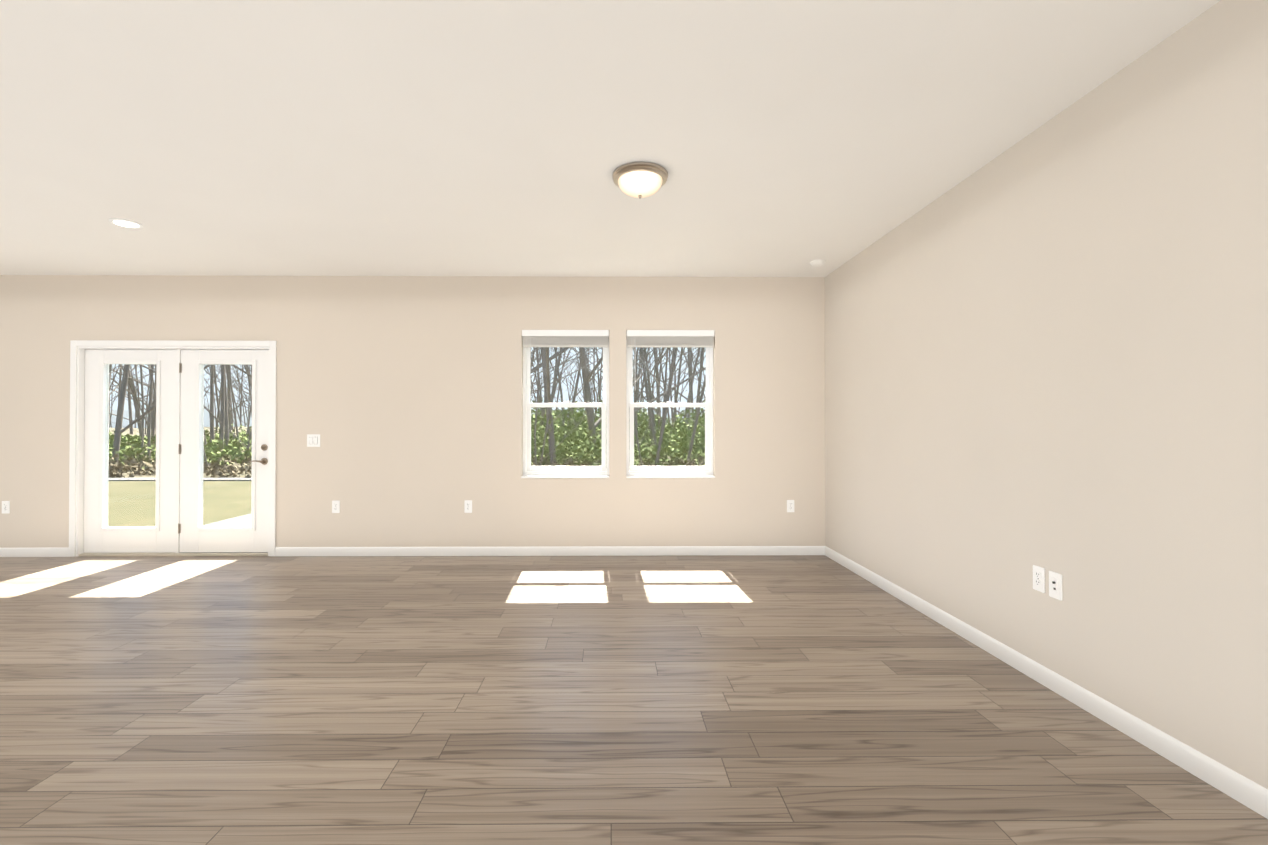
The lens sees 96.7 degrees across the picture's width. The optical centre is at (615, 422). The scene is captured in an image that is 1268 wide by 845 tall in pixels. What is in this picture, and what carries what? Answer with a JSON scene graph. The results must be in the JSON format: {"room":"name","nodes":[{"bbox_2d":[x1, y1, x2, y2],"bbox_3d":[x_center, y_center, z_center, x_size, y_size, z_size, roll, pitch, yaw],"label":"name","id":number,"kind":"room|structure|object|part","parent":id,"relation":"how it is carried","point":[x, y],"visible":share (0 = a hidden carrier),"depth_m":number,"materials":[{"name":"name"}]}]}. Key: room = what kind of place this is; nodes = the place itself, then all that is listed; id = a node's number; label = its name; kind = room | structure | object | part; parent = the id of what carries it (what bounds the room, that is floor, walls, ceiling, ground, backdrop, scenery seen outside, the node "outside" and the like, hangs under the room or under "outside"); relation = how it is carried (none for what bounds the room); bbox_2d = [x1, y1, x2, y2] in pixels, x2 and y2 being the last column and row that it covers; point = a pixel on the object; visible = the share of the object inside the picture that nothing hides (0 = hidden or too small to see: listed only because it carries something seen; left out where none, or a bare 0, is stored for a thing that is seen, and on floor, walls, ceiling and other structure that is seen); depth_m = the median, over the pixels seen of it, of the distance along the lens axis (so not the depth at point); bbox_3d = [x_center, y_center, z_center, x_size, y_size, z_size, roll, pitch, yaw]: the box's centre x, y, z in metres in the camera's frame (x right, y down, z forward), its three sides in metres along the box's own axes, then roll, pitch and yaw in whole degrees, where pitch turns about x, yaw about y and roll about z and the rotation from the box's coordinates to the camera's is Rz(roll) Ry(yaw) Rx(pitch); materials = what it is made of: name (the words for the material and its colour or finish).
{"room":"empty living room","nodes":[
{"label":"empty living room","id":0,"kind":"room"},
{"bbox_2d":[0,275,825,547],"bbox_3d":[-3.098,0.433,5.579,10.630,3.740,0.150,0,0,-1],"label":"wall","id":1,"kind":"structure","parent":0,"point":[402,396],"depth_m":5.52,"materials":[{"name":"beige paint"}]},
{"bbox_2d":[2,501,9,513],"bbox_3d":[-5.922,0.823,5.468,0.074,0.122,0.009,0,0,-1],"label":"electrical outlet","id":2,"kind":"object","parent":1,"relation":"attached to","point":[5,507],"visible":1,"depth_m":5.47,"materials":[{"name":"white plastic"}]},
{"bbox_2d":[0,547,68,556],"bbox_3d":[-6.783,1.258,5.454,2.958,0.088,0.013,0,0,-1],"label":"baseboard","id":3,"kind":"structure","parent":1,"relation":"attached to","point":[39,552],"depth_m":5.46,"materials":[{"name":"white paint"}]},
{"bbox_2d":[84,349,175,552],"bbox_3d":[-4.778,0.280,5.565,0.898,1.999,0.044,0,0,-1],"label":"patio door","id":4,"kind":"structure","parent":1,"relation":"in","point":[96,540],"depth_m":5.54,"materials":[{"name":"white paint"}]},
{"bbox_2d":[69,340,276,556],"bbox_3d":[-4.310,0.252,5.560,1.989,2.102,0.166,0,0,-1],"label":"door frame","id":5,"kind":"structure","parent":1,"relation":"attached to","point":[74,344],"depth_m":5.51,"materials":[{"name":"white paint"}]},
{"bbox_3d":[-4.778,0.227,5.566,0.588,1.681,0.068,0,0,-1],"label":"patio door glass pane frame","id":6,"kind":"part","parent":5,"relation":"part of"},
{"bbox_3d":[-3.842,0.227,5.575,0.588,1.681,0.068,0,0,-1],"label":"patio door glass pane frame","id":7,"kind":"part","parent":5,"relation":"part of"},
{"bbox_2d":[79,552,267,555],"bbox_3d":[-4.310,1.294,5.580,1.839,0.020,0.170,0,0,-1],"label":"door threshold sill","id":8,"kind":"structure","parent":1,"relation":"attached to","point":[174,554],"depth_m":5.50,"materials":[{"name":"beige wood"}]},
{"bbox_2d":[105,363,267,533],"bbox_3d":[-4.234,0.250,5.531,1.609,1.680,0.088,0,0,-1],"label":"patio door","id":9,"kind":"structure","parent":1,"relation":"in","point":[264,461],"depth_m":5.57,"materials":[{"name":"clear glass"}]},
{"bbox_3d":[-4.778,0.227,5.566,0.522,1.615,0.008,0,0,-1],"label":"glass","id":10,"kind":"part","parent":9,"relation":"part of","materials":[{"name":"clear glass"}]},
{"bbox_3d":[-4.294,0.250,5.542,0.034,1.680,0.014,0,0,-1],"label":"patio door hinges","id":11,"kind":"part","parent":9,"relation":"part of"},
{"bbox_3d":[-3.842,0.227,5.575,0.522,1.615,0.008,0,0,-1],"label":"glass","id":12,"kind":"part","parent":9,"relation":"part of","materials":[{"name":"clear glass"}]},
{"bbox_3d":[-3.511,0.315,5.524,0.164,0.203,0.062,0,0,-1],"label":"handle","id":13,"kind":"part","parent":9,"relation":"part of","materials":[{"name":"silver metal"}]},
{"bbox_2d":[179,350,268,551],"bbox_3d":[-3.842,0.280,5.574,0.898,1.999,0.044,0,0,-1],"label":"patio door","id":14,"kind":"structure","parent":1,"relation":"in","point":[193,540],"depth_m":5.55,"materials":[{"name":"white paint"}]},
{"bbox_2d":[180,552,267,552],"bbox_3d":[-3.842,1.281,5.566,0.898,0.006,0.040,0,0,-1],"label":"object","id":15,"kind":"structure","parent":14,"relation":"attached to","point":[223,552],"depth_m":5.55,"materials":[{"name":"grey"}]},
{"bbox_2d":[307,434,319,446],"bbox_3d":[-2.951,0.177,5.502,0.128,0.122,0.010,0,0,-1],"label":"light switch","id":16,"kind":"object","parent":1,"relation":"attached to","point":[313,440],"visible":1,"depth_m":5.50,"materials":[{"name":"white plastic"}]},
{"bbox_2d":[332,500,339,512],"bbox_3d":[-2.732,0.823,5.499,0.074,0.122,0.009,0,0,-1],"label":"electrical outlet","id":17,"kind":"object","parent":1,"relation":"attached to","point":[335,506],"visible":1,"depth_m":5.50,"materials":[{"name":"white plastic"}]},
{"bbox_2d":[464,500,471,512],"bbox_3d":[-1.442,0.823,5.512,0.074,0.122,0.009,0,0,-1],"label":"electrical outlet","id":18,"kind":"object","parent":1,"relation":"attached to","point":[467,506],"visible":1,"depth_m":5.51,"materials":[{"name":"white plastic"}]},
{"bbox_2d":[275,546,824,555],"bbox_3d":[-0.624,1.259,5.514,5.383,0.088,0.013,0,0,-1],"label":"baseboard","id":19,"kind":"structure","parent":1,"relation":"attached to","point":[558,551],"depth_m":5.51,"materials":[{"name":"white paint"}]},
{"bbox_2d":[521,330,608,477],"bbox_3d":[-0.494,-0.182,5.607,0.862,1.458,0.174,0,0,-1],"label":"window unit","id":20,"kind":"structure","parent":1,"relation":"in","point":[566,338],"depth_m":5.62,"materials":[{"name":"white plastic"}]},
{"bbox_3d":[-0.494,0.139,5.636,0.794,0.695,0.032,0,0,-1],"label":"sash","id":21,"kind":"part","parent":20,"relation":"part of","materials":[{"name":"white plastic"}]},
{"bbox_3d":[-0.494,-0.204,5.657,0.734,1.286,0.037,0,0,-1],"label":"glass","id":22,"kind":"part","parent":20,"relation":"part of","materials":[{"name":"clear glass"}]},
{"bbox_3d":[-0.494,-0.521,5.675,0.802,0.719,0.026,0,0,-1],"label":"sash","id":23,"kind":"part","parent":20,"relation":"part of","materials":[{"name":"clear glass"}]},
{"bbox_2d":[626,330,714,477],"bbox_3d":[0.541,-0.182,5.617,0.872,1.458,0.174,0,0,-1],"label":"window unit","id":24,"kind":"structure","parent":1,"relation":"in","point":[670,338],"depth_m":5.63,"materials":[{"name":"white plastic"}]},
{"bbox_3d":[0.541,-0.204,5.667,0.744,1.286,0.037,0,0,-1],"label":"glass","id":25,"kind":"part","parent":24,"relation":"part of","materials":[{"name":"clear glass"}]},
{"bbox_3d":[0.541,-0.521,5.685,0.812,0.719,0.026,0,0,-1],"label":"sash","id":26,"kind":"part","parent":24,"relation":"part of","materials":[{"name":"clear glass"}]},
{"bbox_3d":[0.541,0.140,5.646,0.804,0.695,0.032,0,0,-1],"label":"sash","id":27,"kind":"part","parent":24,"relation":"part of","materials":[{"name":"white plastic"}]},
{"bbox_2d":[787,500,793,511],"bbox_3d":[1.723,0.823,5.543,0.074,0.122,0.009,0,0,-1],"label":"electrical outlet","id":28,"kind":"object","parent":1,"relation":"attached to","point":[790,505],"visible":1,"depth_m":5.54,"materials":[{"name":"white plastic"}]},
{"bbox_2d":[0,0,1220,276],"bbox_3d":[-3.048,-1.579,0.530,10.630,0.200,10.280,0,0,-1],"label":"ceiling","id":29,"kind":"structure","parent":0,"point":[784,138],"depth_m":2.75,"materials":[{"name":"white paint"}]},
{"bbox_2d":[109,218,143,227],"bbox_3d":[-3.554,-1.444,4.092,0.192,0.010,0.192,0,0,-1],"label":"recessed light","id":30,"kind":"object","parent":29,"relation":"in","point":[125,223],"visible":0.96,"depth_m":4.08,"materials":[{"name":"white plastic"}]},
{"bbox_2d":[612,162,667,198],"bbox_3d":[0.144,-1.384,3.305,0.326,0.144,0.326,0,0,-1],"label":"lamp","id":31,"kind":"object","parent":29,"relation":"attached to","point":[639,180],"visible":1,"depth_m":3.21,"materials":[{"name":"white glass"}]},
{"bbox_2d":[810,259,825,266],"bbox_3d":[1.814,-1.422,5.049,0.136,0.039,0.136,0,0,-1],"label":"smoke detector","id":32,"kind":"object","parent":29,"relation":"attached to","point":[816,263],"visible":1,"depth_m":5.01,"materials":[{"name":"white plastic"}]},
{"bbox_2d":[0,555,1267,844],"bbox_3d":[-3.048,1.361,0.506,10.630,0.200,10.280,0,0,-1],"label":"floor","id":33,"kind":"structure","parent":0,"point":[740,699],"depth_m":2.45,"materials":[{"name":"brown wood"}]},
{"bbox_2d":[825,0,1267,788],"bbox_3d":[2.191,-0.108,0.569,0.150,2.740,10.280,0,0,-1],"label":"wall","id":34,"kind":"structure","parent":0,"point":[1047,346],"depth_m":2.44,"materials":[{"name":"beige paint"}]},
{"bbox_2d":[1033,565,1044,592],"bbox_3d":[2.090,0.772,2.784,0.009,0.122,0.074,0,0,-1],"label":"electrical outlet","id":35,"kind":"object","parent":34,"relation":"attached to","point":[1038,578],"visible":1,"depth_m":2.77,"materials":[{"name":"white plastic"}]},
{"bbox_2d":[825,546,1267,818],"bbox_3d":[2.110,1.218,0.557,0.013,0.088,9.980,0,0,-1],"label":"baseboard","id":36,"kind":"structure","parent":34,"relation":"attached to","point":[1245,791],"depth_m":2.43,"materials":[{"name":"white paint"}]},
{"bbox_2d":[1049,571,1062,600],"bbox_3d":[2.088,0.775,2.679,0.016,0.124,0.076,0,0,-1],"label":"outlet","id":37,"kind":"object","parent":34,"relation":"attached to","point":[1055,585],"visible":1,"depth_m":2.67,"materials":[{"name":"white plastic"}]},
{"label":"outside","id":38,"kind":"structure","parent":0,"visible":0},
{"bbox_2d":[203,514,250,525],"bbox_3d":[-3.641,1.454,7.475,3.920,0.130,3.670,0,0,-1],"label":"patio slab","id":39,"kind":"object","parent":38,"point":[226,522],"depth_m":7.84,"materials":[{"name":"grey concrete"}]},
{"bbox_2d":[108,347,705,477],"bbox_3d":[-1.084,-10.313,48.916,189.321,25.293,96.640,0,0,-1],"label":"woods","id":40,"kind":"object","parent":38,"point":[577,421],"visible":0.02,"depth_m":22.61,"materials":[{"name":"green plant"}]},
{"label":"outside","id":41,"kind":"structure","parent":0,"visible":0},
{"bbox_2d":[108,423,702,525],"bbox_3d":[-1.119,0.897,52.408,160.000,2.062,93.470,0,0,-1],"label":"lawn","id":42,"kind":"structure","parent":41,"point":[114,493],"depth_m":11.11,"materials":[{"name":"green plant"}]},
{"bbox_2d":[108,478,250,480],"bbox_3d":[-0.756,1.526,15.138,110.000,0.055,0.600,0,0,-1],"label":"gravel path","id":43,"kind":"structure","parent":42,"relation":"on","point":[204,479],"depth_m":14.78,"materials":[{"name":"grey gravel"}]}
]}

